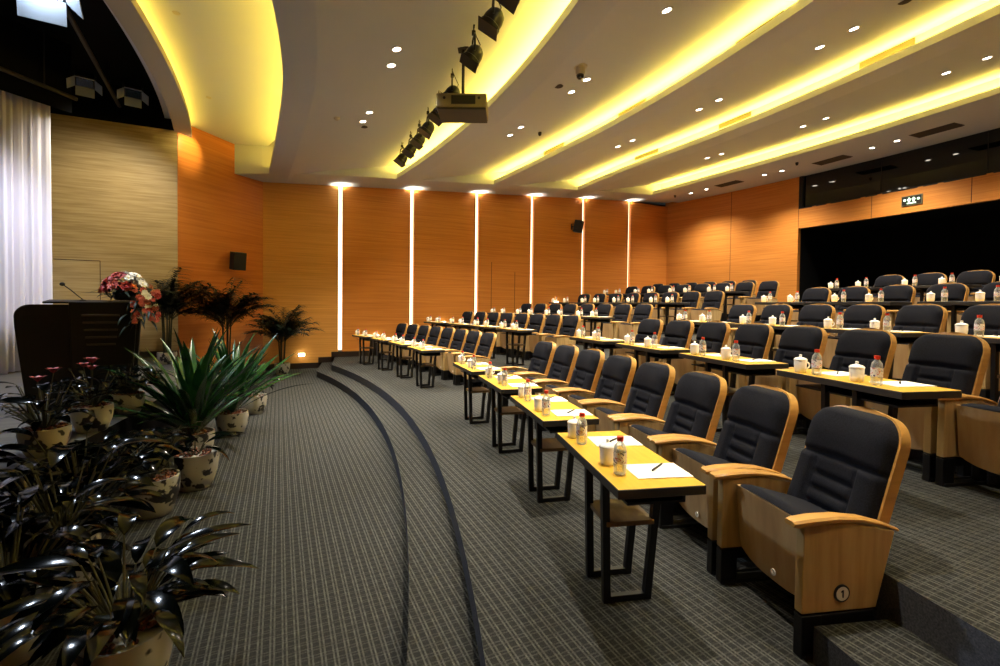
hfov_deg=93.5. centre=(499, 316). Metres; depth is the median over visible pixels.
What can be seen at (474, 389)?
shelf
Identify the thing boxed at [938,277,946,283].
mug
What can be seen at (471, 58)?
spotlight
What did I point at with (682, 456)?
seat cushion
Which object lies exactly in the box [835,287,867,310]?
cushion
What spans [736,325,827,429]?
seat
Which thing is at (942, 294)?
water bottle
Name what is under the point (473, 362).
water bottle
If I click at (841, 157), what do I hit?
ceiling vent
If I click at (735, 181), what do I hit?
ceiling vent
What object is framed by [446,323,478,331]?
table
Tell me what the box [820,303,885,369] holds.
seat
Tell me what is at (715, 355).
notepad
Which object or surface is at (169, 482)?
leaf plant
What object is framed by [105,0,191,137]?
ceiling beam
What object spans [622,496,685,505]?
shelf
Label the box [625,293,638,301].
cushion
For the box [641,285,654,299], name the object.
seat
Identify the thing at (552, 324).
cushion
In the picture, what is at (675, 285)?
seat
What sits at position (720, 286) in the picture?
cushion
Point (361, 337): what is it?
table
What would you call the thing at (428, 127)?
spotlight
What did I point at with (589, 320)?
tray
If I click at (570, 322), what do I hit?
cushion
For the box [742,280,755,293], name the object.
cushion
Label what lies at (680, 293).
table
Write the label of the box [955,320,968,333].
mug
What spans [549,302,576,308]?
table
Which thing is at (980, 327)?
water bottle
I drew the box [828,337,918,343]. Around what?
shelf
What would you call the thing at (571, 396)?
seat cushion
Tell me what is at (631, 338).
water bottle
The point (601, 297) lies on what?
cushion
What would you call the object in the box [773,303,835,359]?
seat
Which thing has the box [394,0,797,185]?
ceiling
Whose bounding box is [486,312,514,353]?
seat
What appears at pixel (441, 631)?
floor
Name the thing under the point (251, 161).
ceiling
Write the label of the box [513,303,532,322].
seat
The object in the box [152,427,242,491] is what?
leaf plant
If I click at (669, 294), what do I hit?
cushion
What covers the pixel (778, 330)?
table
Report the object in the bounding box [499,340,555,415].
seat
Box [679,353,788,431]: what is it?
table
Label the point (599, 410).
seat cushion
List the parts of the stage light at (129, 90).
barn door, barn door, barn door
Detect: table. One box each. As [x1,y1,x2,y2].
[352,334,380,364]
[370,337,398,370]
[388,341,417,378]
[407,346,444,387]
[424,321,453,338]
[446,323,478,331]
[453,362,503,423]
[470,325,505,358]
[478,374,542,453]
[496,328,535,365]
[510,394,598,502]
[545,315,567,334]
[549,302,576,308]
[557,431,705,603]
[569,336,624,388]
[577,302,608,314]
[580,316,614,349]
[609,302,643,315]
[615,343,689,407]
[639,293,663,301]
[645,302,689,333]
[677,292,702,296]
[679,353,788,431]
[689,321,735,348]
[703,291,748,321]
[731,324,791,360]
[755,302,822,321]
[777,369,961,418]
[822,328,931,379]
[824,302,911,329]
[828,287,882,294]
[913,284,981,301]
[917,301,999,331]
[977,336,999,403]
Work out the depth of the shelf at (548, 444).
3.85 m
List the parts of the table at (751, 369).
leg, leg, leg, leg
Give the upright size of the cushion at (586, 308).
0.622 m
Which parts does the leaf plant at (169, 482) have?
pot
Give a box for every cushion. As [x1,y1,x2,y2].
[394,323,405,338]
[405,324,416,340]
[415,325,428,342]
[426,326,440,345]
[438,328,452,348]
[450,329,465,351]
[461,311,471,323]
[462,331,478,354]
[472,312,484,324]
[475,333,493,358]
[487,312,498,325]
[498,313,512,327]
[514,313,526,328]
[519,304,530,312]
[527,314,542,332]
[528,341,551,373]
[533,304,545,313]
[542,315,559,334]
[546,304,560,317]
[546,384,560,388]
[547,345,574,381]
[559,315,577,336]
[563,304,575,314]
[568,349,599,390]
[569,394,587,399]
[577,294,589,305]
[579,304,592,318]
[592,294,604,301]
[593,355,630,401]
[595,304,610,316]
[596,407,620,414]
[608,293,621,305]
[612,304,629,321]
[623,362,668,417]
[624,286,637,298]
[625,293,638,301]
[631,304,650,321]
[631,424,669,435]
[634,319,659,343]
[642,293,657,306]
[657,285,670,295]
[660,292,677,308]
[661,320,690,347]
[662,372,719,438]
[674,448,730,465]
[675,285,689,291]
[680,292,698,308]
[694,284,708,296]
[695,322,725,352]
[701,291,722,308]
[713,385,789,468]
[714,283,729,296]
[727,305,753,327]
[731,324,768,358]
[735,282,752,297]
[740,484,828,515]
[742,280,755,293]
[756,281,777,297]
[759,305,789,324]
[773,326,821,368]
[787,406,898,519]
[796,305,831,327]
[802,288,828,303]
[829,330,890,377]
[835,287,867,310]
[837,305,881,336]
[877,285,912,310]
[892,305,942,332]
[901,334,982,394]
[913,273,944,294]
[924,283,965,308]
[960,403,999,411]
[961,305,999,335]
[982,282,999,300]
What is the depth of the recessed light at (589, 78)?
7.70 m
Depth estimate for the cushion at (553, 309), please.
13.60 m
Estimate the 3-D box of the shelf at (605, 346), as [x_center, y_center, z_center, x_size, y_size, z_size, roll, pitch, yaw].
[1.488,0.415,7.075,0.301,0.066,0.780,0,1,-20]
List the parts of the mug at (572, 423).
lid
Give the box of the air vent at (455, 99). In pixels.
[451,95,474,103]
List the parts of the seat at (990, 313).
panel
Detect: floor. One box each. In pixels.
[0,357,179,558]
[18,368,408,665]
[317,362,479,665]
[332,356,816,665]
[376,344,999,665]
[498,324,981,389]
[500,342,999,484]
[755,315,760,320]
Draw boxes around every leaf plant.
[0,397,33,407]
[0,421,199,524]
[0,437,186,588]
[0,477,148,665]
[0,511,258,665]
[61,421,203,519]
[103,327,270,446]
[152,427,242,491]
[156,328,314,436]
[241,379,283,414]
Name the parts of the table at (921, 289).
leg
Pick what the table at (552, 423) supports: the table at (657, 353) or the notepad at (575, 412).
the notepad at (575, 412)
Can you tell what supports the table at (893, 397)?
on the floor at (940, 583)
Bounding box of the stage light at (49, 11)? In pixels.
[17,0,83,26]
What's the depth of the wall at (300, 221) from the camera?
15.01 m
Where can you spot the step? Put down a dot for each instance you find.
(886, 642)
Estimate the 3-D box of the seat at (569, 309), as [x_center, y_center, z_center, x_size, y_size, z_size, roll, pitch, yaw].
[1.752,0.155,12.994,0.753,1.061,0.658,0,2,-31]
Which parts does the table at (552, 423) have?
leg, leg, leg, leg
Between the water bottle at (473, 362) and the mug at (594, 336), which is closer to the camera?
the water bottle at (473, 362)
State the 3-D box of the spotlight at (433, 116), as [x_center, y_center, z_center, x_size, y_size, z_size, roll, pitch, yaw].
[-1.092,-3.666,8.225,0.306,0.580,0.286,0,1,-25]
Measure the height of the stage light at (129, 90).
0.424 m
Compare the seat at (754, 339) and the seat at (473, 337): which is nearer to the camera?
the seat at (754, 339)
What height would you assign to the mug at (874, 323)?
0.137 m
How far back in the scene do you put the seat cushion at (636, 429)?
3.88 m
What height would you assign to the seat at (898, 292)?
1.061 m
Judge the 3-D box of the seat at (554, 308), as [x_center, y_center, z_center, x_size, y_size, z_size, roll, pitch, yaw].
[1.393,0.137,13.568,0.753,1.061,0.658,0,2,-33]
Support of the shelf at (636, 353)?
on the table at (657, 353)
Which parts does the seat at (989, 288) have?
panel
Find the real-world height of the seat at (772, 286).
1.061 m
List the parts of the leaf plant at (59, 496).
pot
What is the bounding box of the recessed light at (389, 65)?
[386,63,395,67]
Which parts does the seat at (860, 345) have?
panel, panel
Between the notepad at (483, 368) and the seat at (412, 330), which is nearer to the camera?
the notepad at (483, 368)
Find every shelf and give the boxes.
[397,356,412,358]
[417,363,434,366]
[466,387,489,392]
[494,406,523,414]
[507,343,524,345]
[531,438,567,451]
[590,499,653,526]
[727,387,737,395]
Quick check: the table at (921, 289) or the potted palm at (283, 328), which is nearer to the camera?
the table at (921, 289)
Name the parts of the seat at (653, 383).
armrest, panel, armrest, panel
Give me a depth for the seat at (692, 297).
11.73 m
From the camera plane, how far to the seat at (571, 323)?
9.77 m
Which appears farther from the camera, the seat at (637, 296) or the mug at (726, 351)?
the seat at (637, 296)
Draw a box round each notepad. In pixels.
[477,367,500,369]
[494,376,520,378]
[508,383,537,386]
[531,397,567,401]
[550,409,592,415]
[587,436,642,446]
[622,463,693,478]
[656,347,680,348]
[702,354,737,356]
[734,359,775,361]
[812,371,866,375]
[869,381,936,386]
[975,335,999,336]
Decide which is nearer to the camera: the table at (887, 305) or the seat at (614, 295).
the table at (887, 305)
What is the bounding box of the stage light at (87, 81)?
[66,70,101,98]
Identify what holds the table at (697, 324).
on the floor at (994, 478)
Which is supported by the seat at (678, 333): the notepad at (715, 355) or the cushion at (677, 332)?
the cushion at (677, 332)
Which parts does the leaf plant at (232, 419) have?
pot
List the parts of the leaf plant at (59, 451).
pot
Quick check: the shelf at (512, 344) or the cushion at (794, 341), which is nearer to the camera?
the cushion at (794, 341)
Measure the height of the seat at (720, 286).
1.061 m
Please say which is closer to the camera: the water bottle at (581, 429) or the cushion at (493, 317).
the water bottle at (581, 429)
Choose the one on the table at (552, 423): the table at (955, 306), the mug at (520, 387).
the mug at (520, 387)
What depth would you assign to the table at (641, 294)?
13.99 m
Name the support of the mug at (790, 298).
on the table at (795, 305)
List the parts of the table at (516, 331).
leg, leg, leg, leg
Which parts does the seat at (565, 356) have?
armrest, panel, armrest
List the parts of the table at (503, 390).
leg, leg, leg, leg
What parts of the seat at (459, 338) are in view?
panel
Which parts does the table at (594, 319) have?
leg, leg, leg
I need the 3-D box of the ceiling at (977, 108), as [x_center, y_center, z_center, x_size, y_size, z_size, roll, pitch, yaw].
[9.817,-4.532,10.204,3.515,0.500,18.044,0,1,-19]
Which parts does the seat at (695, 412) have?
armrest, panel, armrest, panel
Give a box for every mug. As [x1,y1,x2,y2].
[467,358,475,367]
[485,365,494,376]
[497,371,504,383]
[518,382,527,397]
[534,393,544,410]
[567,416,581,438]
[576,329,582,336]
[592,330,599,338]
[599,438,617,465]
[624,334,631,343]
[644,336,652,346]
[677,313,682,319]
[690,341,699,354]
[699,313,705,321]
[721,345,732,359]
[739,314,746,323]
[761,295,767,301]
[769,315,776,325]
[787,294,793,301]
[793,354,809,372]
[824,317,834,328]
[831,293,838,301]
[848,361,865,381]
[865,293,872,301]
[869,318,879,328]
[901,278,907,284]
[926,291,934,300]
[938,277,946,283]
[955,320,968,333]
[975,290,985,300]
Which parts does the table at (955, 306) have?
leg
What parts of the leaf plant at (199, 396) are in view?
pot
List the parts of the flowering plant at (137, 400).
pot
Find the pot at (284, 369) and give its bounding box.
[274,362,289,374]
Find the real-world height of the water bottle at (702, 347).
0.189 m
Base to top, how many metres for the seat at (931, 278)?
1.061 m
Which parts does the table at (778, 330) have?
leg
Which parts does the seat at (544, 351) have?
armrest, panel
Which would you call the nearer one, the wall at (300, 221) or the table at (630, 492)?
the table at (630, 492)
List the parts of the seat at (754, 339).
panel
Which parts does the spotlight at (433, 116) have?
filter frame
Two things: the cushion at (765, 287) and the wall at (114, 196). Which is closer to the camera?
the wall at (114, 196)
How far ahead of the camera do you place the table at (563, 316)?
11.57 m
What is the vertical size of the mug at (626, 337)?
0.137 m
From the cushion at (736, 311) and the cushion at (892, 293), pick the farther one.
the cushion at (736, 311)
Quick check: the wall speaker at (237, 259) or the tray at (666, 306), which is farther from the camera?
the wall speaker at (237, 259)
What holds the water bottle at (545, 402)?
on the table at (552, 423)
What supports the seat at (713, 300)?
on the floor at (662, 335)
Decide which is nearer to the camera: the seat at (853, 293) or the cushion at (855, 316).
the cushion at (855, 316)
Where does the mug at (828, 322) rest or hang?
on the table at (901, 337)
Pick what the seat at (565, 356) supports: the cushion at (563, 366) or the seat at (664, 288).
the cushion at (563, 366)
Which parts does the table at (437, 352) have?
leg, leg, leg, leg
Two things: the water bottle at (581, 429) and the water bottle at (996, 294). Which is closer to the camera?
the water bottle at (581, 429)
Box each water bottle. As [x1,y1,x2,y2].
[460,351,464,364]
[471,355,475,369]
[487,362,492,377]
[502,367,507,385]
[524,379,530,400]
[542,390,549,415]
[576,412,586,444]
[613,435,626,475]
[629,330,634,343]
[652,332,657,343]
[699,337,705,355]
[732,340,739,360]
[779,311,784,325]
[811,349,821,374]
[836,312,843,328]
[870,355,882,385]
[878,289,883,300]
[883,313,890,328]
[941,287,947,296]
[974,315,984,336]
[994,285,999,296]
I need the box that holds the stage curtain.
[0,90,52,373]
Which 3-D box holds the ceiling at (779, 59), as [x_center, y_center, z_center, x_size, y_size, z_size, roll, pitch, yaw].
[4.206,-4.189,7.588,4.588,0.630,18.373,0,1,-17]
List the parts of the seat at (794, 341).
panel, panel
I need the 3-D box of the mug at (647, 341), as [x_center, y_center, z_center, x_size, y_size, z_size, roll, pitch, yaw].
[1.789,0.299,5.674,0.110,0.137,0.092,0,2,-39]
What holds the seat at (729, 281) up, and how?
on the floor at (758, 317)
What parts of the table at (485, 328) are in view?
leg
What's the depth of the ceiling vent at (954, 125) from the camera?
10.84 m
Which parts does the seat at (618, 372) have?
armrest, panel, armrest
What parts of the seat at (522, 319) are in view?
panel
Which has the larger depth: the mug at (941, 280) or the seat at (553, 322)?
the seat at (553, 322)
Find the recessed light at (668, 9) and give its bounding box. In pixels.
[660,7,672,13]
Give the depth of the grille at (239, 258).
11.75 m
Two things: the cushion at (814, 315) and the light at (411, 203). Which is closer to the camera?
the cushion at (814, 315)
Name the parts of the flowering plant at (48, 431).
pot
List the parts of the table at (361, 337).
leg, leg, leg, leg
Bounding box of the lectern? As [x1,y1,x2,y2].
[13,299,142,411]
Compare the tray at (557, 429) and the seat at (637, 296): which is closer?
the tray at (557, 429)
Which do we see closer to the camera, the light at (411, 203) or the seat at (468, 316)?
the seat at (468, 316)
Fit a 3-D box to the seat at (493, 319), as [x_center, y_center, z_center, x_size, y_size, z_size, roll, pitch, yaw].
[-0.388,0.393,12.821,0.753,1.061,0.658,0,2,-33]
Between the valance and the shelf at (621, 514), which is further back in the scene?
the valance
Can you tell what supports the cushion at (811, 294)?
on the seat at (817, 294)
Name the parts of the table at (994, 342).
leg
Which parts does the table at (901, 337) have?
leg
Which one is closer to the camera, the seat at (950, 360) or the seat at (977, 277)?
the seat at (950, 360)
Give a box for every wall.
[50,82,177,351]
[177,126,262,368]
[263,182,667,363]
[665,172,999,309]
[799,200,999,307]
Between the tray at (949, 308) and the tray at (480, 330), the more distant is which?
the tray at (480, 330)
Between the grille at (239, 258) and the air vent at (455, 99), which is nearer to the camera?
the air vent at (455, 99)
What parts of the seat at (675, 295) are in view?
panel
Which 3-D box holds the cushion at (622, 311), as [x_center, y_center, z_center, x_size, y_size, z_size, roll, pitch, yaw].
[2.894,0.011,11.290,0.300,0.622,0.512,0,2,-27]
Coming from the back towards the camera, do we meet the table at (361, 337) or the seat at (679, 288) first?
the seat at (679, 288)
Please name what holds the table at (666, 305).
on the floor at (662, 335)
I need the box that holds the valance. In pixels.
[0,14,71,112]
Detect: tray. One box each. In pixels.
[414,352,440,355]
[460,370,496,378]
[480,330,501,331]
[487,385,534,398]
[502,332,531,335]
[544,425,587,432]
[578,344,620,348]
[585,319,609,321]
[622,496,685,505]
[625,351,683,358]
[660,305,684,307]
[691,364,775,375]
[727,293,743,295]
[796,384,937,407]
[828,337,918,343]
[837,290,879,294]
[847,305,901,309]
[916,288,971,292]
[946,306,966,310]
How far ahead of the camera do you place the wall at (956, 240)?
14.45 m
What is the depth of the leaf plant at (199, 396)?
5.40 m
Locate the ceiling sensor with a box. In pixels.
[898,0,911,4]
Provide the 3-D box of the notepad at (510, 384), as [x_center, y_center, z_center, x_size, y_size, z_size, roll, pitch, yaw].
[0.240,0.715,4.923,0.285,0.004,0.200,0,1,-13]
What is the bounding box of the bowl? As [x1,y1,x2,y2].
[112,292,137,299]
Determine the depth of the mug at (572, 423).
2.95 m
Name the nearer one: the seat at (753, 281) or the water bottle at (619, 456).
the water bottle at (619, 456)
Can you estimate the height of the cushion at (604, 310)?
0.622 m
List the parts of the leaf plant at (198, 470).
pot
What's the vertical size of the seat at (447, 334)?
1.061 m
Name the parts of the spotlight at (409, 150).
filter frame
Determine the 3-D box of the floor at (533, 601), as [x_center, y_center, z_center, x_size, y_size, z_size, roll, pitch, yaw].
[-0.762,1.516,5.542,3.540,0.150,18.679,0,1,-15]
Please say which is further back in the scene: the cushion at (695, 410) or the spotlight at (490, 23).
the spotlight at (490, 23)
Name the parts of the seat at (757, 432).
armrest, panel, armrest, panel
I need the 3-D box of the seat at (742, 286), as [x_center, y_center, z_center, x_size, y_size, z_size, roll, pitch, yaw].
[6.344,-0.418,12.514,0.753,1.061,0.658,0,2,-26]
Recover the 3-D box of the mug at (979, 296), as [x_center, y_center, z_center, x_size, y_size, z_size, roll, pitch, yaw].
[5.739,-0.251,5.621,0.092,0.137,0.110,2,2,37]
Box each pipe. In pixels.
[0,29,77,100]
[66,4,121,107]
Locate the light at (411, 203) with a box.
[410,190,412,323]
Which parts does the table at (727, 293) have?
leg, leg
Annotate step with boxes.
[813,619,958,665]
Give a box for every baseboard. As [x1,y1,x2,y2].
[139,351,177,357]
[266,313,561,369]
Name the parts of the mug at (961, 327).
lid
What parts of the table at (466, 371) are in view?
leg, leg, leg, leg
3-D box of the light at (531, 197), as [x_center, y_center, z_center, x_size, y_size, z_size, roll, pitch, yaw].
[1.095,-2.079,16.683,0.110,4.348,0.100,0,1,-25]
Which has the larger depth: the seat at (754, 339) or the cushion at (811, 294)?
the cushion at (811, 294)
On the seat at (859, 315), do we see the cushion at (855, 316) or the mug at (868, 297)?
the cushion at (855, 316)
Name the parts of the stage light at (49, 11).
barn door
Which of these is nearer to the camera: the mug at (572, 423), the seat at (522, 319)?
the mug at (572, 423)
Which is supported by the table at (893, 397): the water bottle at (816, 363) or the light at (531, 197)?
the water bottle at (816, 363)
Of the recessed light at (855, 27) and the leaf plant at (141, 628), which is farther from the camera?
the recessed light at (855, 27)
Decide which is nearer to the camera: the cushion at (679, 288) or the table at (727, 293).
the table at (727, 293)
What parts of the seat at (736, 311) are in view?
panel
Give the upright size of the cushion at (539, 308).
0.622 m
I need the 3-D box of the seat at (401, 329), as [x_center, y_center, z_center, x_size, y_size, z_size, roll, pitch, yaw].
[-2.975,0.703,13.178,0.753,1.061,0.658,0,2,-38]
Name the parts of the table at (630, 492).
leg, leg, leg, leg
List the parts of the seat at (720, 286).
panel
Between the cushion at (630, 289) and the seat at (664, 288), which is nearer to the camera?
the seat at (664, 288)
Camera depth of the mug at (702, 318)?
7.43 m
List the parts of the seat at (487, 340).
panel, armrest, panel, armrest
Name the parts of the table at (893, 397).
leg, leg, leg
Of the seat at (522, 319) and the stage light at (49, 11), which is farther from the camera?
the seat at (522, 319)
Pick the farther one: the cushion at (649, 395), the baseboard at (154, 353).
the baseboard at (154, 353)
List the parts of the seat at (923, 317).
panel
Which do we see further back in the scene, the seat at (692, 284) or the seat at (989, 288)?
the seat at (692, 284)
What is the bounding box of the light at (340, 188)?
[338,187,341,351]
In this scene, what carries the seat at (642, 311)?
on the floor at (994, 478)
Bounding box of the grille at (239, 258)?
[234,253,246,269]
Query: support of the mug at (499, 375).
on the table at (503, 390)
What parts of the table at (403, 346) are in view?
leg, leg, leg, leg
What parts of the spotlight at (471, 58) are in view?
filter frame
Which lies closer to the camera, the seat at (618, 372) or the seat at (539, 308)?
the seat at (618, 372)
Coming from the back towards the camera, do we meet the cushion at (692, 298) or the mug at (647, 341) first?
the cushion at (692, 298)
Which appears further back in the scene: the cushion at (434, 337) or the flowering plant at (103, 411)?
the cushion at (434, 337)
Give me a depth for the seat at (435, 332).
11.51 m
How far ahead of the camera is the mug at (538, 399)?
3.70 m
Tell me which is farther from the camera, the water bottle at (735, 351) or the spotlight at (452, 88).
the spotlight at (452, 88)
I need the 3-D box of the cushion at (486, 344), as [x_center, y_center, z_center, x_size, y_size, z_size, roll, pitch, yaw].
[-0.310,0.631,9.200,0.300,0.622,0.512,0,2,-26]
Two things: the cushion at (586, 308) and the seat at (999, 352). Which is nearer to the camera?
the seat at (999, 352)
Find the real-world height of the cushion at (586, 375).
0.622 m
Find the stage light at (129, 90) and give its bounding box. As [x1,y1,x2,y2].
[117,82,148,108]
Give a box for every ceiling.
[0,0,155,91]
[103,0,282,145]
[235,140,669,202]
[269,0,570,179]
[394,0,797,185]
[488,0,989,190]
[567,0,999,195]
[641,78,999,202]
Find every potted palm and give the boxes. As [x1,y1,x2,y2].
[101,267,221,364]
[176,277,277,387]
[242,305,322,374]
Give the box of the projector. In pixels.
[436,46,487,122]
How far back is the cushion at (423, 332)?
12.07 m
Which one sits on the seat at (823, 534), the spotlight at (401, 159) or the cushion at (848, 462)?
the cushion at (848, 462)
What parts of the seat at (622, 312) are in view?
panel, panel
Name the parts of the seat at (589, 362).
armrest, panel, armrest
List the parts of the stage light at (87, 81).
barn door, barn door, barn door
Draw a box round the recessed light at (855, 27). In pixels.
[847,26,860,31]
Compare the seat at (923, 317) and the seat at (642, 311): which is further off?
the seat at (642, 311)
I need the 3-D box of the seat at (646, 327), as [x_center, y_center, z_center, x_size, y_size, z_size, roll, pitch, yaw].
[2.235,0.547,7.652,0.753,1.061,0.658,0,1,-20]
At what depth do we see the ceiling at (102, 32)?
8.27 m
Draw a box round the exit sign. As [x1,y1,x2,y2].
[901,193,922,206]
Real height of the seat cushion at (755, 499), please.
0.144 m
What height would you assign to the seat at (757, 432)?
1.061 m
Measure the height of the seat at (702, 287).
1.061 m
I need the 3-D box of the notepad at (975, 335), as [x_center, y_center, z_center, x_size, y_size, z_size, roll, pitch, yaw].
[4.346,0.174,4.113,0.285,0.004,0.200,0,1,-11]
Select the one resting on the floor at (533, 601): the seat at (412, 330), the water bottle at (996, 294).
the seat at (412, 330)
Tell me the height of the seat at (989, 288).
1.061 m
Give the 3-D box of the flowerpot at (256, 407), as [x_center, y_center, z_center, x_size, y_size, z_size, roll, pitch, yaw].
[-4.223,1.335,8.023,0.909,0.610,0.874,1,2,28]
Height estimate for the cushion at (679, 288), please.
0.622 m
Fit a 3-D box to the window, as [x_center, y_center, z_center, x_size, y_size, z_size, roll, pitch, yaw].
[11.770,-3.812,8.669,0.735,1.140,13.360,0,1,-17]
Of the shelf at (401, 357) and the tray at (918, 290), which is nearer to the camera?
the tray at (918, 290)
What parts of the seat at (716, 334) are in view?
panel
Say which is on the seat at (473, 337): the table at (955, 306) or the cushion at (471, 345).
the cushion at (471, 345)
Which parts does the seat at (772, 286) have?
panel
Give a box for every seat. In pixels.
[379,323,407,361]
[390,324,418,363]
[399,325,430,366]
[410,326,442,370]
[422,327,454,373]
[431,328,467,379]
[443,330,481,384]
[451,311,473,329]
[452,332,496,387]
[467,311,486,332]
[471,312,499,333]
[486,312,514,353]
[496,313,529,356]
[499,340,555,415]
[510,313,544,358]
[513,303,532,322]
[515,344,578,428]
[524,314,561,361]
[526,303,546,328]
[533,348,604,437]
[538,314,580,362]
[542,303,561,331]
[546,303,577,318]
[554,354,636,432]
[562,303,594,343]
[577,293,590,310]
[578,293,606,308]
[578,303,612,343]
[579,361,674,431]
[596,293,622,309]
[596,303,631,338]
[609,318,663,386]
[610,292,640,321]
[611,371,726,520]
[612,303,652,342]
[622,286,638,301]
[629,292,658,321]
[639,319,693,392]
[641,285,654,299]
[651,291,678,331]
[651,384,798,574]
[653,283,663,291]
[657,285,672,301]
[661,284,690,301]
[663,291,700,332]
[663,320,729,395]
[669,283,680,288]
[679,283,710,308]
[684,290,724,333]
[686,282,697,290]
[696,322,773,387]
[699,282,731,308]
[704,281,716,290]
[709,405,910,660]
[720,281,754,319]
[722,280,735,290]
[727,303,756,347]
[730,280,756,297]
[730,303,792,359]
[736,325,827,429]
[741,280,779,314]
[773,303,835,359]
[783,328,896,434]
[790,287,831,324]
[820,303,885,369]
[830,286,870,335]
[850,332,990,481]
[872,274,903,301]
[877,284,915,330]
[892,282,968,332]
[892,303,947,378]
[913,272,946,303]
[935,394,999,486]
[947,281,999,331]
[956,270,995,300]
[961,303,999,403]
[999,352,999,396]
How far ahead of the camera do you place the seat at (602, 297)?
14.69 m
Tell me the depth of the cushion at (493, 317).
12.81 m
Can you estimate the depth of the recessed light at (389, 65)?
6.98 m
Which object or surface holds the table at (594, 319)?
on the floor at (994, 478)
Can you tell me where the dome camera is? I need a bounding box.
[574,63,586,79]
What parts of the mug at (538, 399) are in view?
lid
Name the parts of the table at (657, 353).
leg, leg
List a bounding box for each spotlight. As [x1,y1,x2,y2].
[393,142,407,167]
[401,131,416,159]
[409,120,425,149]
[418,108,434,139]
[427,91,441,126]
[441,68,459,92]
[459,24,482,73]
[478,0,503,40]
[496,0,519,14]
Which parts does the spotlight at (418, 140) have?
filter frame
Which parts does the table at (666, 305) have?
leg, leg, leg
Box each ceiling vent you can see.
[544,142,563,154]
[618,98,645,116]
[635,148,657,159]
[715,180,743,186]
[719,111,750,128]
[736,10,783,43]
[811,155,852,164]
[859,37,914,68]
[909,122,964,137]
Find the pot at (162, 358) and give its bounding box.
[157,351,176,364]
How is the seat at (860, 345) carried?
on the floor at (940, 583)
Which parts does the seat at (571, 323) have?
panel, panel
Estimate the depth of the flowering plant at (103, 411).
4.44 m
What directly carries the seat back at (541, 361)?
on the seat at (544, 351)
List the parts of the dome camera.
mount plate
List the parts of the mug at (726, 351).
lid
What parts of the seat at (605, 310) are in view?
panel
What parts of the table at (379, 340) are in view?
leg, leg, leg, leg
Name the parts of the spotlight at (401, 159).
filter frame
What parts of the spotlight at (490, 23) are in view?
filter frame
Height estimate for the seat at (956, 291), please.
1.061 m
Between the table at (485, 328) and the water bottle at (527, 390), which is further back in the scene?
the table at (485, 328)
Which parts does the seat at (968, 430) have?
panel, armrest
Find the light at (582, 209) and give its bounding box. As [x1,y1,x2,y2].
[581,209,582,293]
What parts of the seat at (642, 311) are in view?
panel, panel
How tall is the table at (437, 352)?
0.752 m
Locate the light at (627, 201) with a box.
[627,201,628,286]
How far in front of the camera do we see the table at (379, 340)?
11.25 m
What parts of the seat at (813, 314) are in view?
panel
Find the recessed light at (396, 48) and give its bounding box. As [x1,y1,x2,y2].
[391,46,401,51]
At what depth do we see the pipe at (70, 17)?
7.74 m
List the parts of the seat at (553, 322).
panel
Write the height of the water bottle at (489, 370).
0.189 m
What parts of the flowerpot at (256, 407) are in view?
pot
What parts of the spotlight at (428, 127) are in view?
filter frame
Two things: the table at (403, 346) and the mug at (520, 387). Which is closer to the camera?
the mug at (520, 387)
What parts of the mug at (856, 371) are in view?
lid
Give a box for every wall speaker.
[229,251,246,270]
[571,220,583,232]
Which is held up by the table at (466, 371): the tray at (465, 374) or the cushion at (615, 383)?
the tray at (465, 374)
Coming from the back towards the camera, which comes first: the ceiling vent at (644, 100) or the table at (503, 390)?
the ceiling vent at (644, 100)
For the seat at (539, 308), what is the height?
1.061 m
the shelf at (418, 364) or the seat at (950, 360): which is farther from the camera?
the shelf at (418, 364)
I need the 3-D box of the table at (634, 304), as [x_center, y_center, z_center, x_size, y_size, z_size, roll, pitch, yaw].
[3.321,0.009,12.223,0.440,0.752,0.970,0,2,-28]
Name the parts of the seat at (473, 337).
panel, panel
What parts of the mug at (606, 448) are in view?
lid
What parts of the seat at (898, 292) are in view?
panel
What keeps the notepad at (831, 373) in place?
on the table at (893, 397)
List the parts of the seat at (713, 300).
panel, panel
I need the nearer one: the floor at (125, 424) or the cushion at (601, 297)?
the floor at (125, 424)
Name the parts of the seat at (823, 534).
armrest, panel, armrest, number plate, panel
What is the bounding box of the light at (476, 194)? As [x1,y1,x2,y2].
[474,194,477,315]
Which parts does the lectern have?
panel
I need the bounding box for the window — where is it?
[799,128,999,208]
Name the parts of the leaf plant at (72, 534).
pot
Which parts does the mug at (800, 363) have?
lid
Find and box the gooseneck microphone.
[59,282,85,300]
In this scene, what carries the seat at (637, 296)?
on the floor at (662, 335)
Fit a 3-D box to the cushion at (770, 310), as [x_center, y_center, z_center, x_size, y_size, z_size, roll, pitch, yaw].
[4.433,0.116,7.645,0.300,0.622,0.512,0,1,-19]
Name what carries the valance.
hanging from the ceiling at (102, 32)
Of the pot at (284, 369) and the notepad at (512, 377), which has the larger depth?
the pot at (284, 369)
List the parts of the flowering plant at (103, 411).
pot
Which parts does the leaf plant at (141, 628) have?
pot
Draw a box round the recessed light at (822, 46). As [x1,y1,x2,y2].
[814,45,825,49]
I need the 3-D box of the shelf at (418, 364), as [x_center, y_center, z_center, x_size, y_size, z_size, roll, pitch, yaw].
[-1.431,0.925,9.027,0.270,0.026,0.290,0,2,-27]
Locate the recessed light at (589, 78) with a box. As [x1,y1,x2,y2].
[582,77,591,81]
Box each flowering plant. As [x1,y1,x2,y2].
[0,367,116,457]
[44,357,139,433]
[85,364,163,414]
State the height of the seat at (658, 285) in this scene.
1.061 m
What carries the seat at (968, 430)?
on the floor at (940, 583)
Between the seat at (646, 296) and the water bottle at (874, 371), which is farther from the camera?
the seat at (646, 296)
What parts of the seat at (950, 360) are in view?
panel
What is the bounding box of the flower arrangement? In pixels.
[77,271,165,336]
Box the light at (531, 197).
[530,197,532,302]

